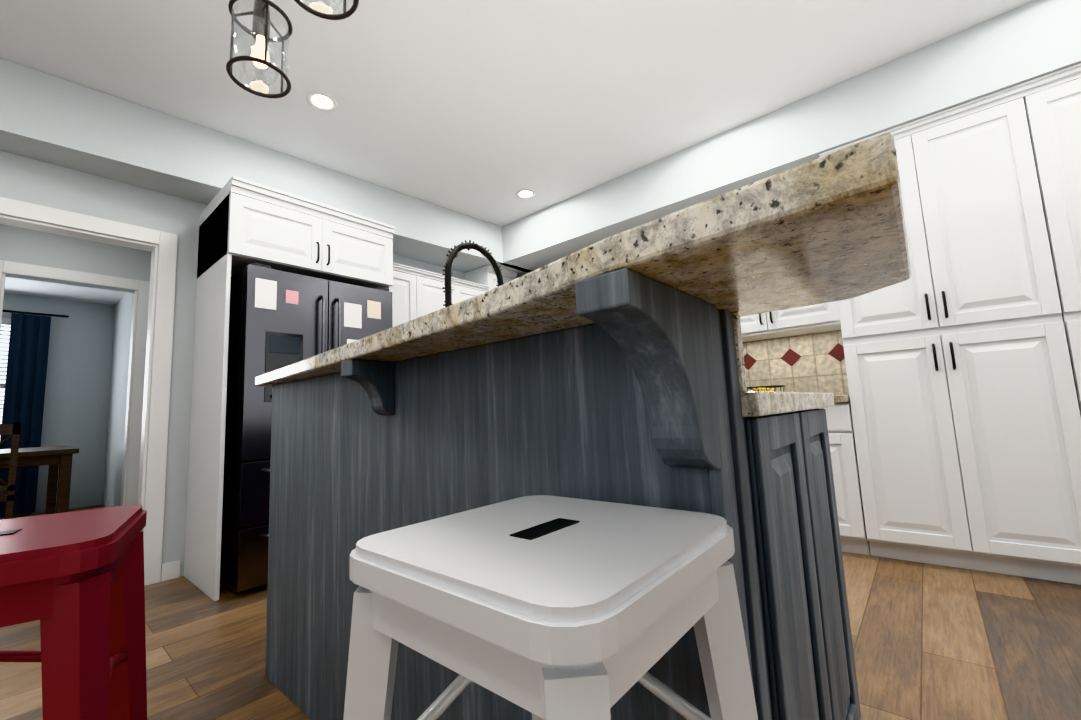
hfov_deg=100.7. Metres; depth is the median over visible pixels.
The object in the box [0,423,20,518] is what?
dining chair
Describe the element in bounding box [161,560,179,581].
baseboard
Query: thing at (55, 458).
dining table
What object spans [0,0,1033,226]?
ceiling
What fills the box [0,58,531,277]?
soffit
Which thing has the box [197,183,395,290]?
upper cabinet
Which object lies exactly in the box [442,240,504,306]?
spring faucet
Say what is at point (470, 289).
upper cabinet
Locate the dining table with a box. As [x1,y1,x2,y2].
[0,446,78,513]
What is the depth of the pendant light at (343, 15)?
1.30 m
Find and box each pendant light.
[226,0,292,97]
[294,0,358,19]
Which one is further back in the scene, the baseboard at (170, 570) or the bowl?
the bowl
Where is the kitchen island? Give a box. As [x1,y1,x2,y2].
[255,261,860,719]
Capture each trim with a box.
[0,197,177,585]
[0,260,149,505]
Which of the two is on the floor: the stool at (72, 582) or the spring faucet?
the stool at (72, 582)
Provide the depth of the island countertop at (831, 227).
0.43 m
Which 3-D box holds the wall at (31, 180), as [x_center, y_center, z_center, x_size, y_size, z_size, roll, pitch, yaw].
[-2.217,-0.042,3.002,0.120,2.760,5.840,-8,-9,40]
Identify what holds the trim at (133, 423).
attached to the wall at (85, 402)
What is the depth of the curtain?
5.05 m
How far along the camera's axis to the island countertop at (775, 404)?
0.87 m
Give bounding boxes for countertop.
[357,133,910,340]
[759,391,834,416]
[834,395,847,402]
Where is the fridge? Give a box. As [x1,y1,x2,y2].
[220,262,392,594]
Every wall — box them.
[0,150,464,576]
[0,224,151,518]
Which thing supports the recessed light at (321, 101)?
in the ceiling at (485, 110)
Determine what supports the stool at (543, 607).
on the floor
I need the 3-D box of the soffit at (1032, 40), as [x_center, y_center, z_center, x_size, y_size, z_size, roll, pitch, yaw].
[2.186,-1.468,2.743,6.300,0.373,0.668,-8,-9,40]
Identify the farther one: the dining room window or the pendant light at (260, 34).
the dining room window
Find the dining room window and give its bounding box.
[0,318,10,435]
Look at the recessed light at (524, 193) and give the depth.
3.84 m
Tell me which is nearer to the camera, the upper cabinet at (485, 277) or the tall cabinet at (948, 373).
the tall cabinet at (948, 373)
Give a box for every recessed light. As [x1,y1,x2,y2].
[306,91,337,111]
[516,189,535,198]
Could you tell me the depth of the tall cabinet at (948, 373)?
2.28 m
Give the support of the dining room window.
in the wall at (85, 402)
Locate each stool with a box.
[0,505,146,719]
[343,495,757,719]
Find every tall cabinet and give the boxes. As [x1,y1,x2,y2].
[819,84,1080,584]
[1020,63,1080,438]
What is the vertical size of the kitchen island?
1.044 m
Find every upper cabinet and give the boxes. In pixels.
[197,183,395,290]
[389,267,463,326]
[456,265,517,292]
[464,283,483,299]
[740,302,835,342]
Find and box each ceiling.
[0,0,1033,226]
[4,277,124,304]
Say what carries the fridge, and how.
on the floor
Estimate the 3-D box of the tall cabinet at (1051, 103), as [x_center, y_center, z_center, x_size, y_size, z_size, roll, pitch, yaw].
[2.954,-0.194,2.018,0.878,2.380,0.618,-8,-9,40]
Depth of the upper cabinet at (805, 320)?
3.09 m
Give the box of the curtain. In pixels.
[0,310,68,516]
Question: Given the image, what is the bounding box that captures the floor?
[0,505,1080,719]
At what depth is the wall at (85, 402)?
3.40 m
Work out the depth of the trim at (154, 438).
2.69 m
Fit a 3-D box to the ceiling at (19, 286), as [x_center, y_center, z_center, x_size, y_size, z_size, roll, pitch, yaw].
[-4.758,-1.032,3.570,4.250,0.080,2.680,-8,-9,40]
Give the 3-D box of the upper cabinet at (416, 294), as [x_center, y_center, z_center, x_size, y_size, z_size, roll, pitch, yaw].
[-1.160,-0.363,3.937,0.348,0.737,0.889,-8,-9,40]
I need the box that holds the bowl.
[747,385,784,391]
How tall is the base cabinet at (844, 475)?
0.875 m
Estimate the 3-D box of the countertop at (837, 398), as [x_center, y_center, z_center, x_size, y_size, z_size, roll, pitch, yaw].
[1.631,0.287,3.101,0.898,0.040,0.643,-8,-9,40]
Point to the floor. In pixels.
(934, 642)
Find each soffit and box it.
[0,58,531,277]
[502,0,1080,272]
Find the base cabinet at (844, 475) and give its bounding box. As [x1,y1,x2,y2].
[820,403,863,553]

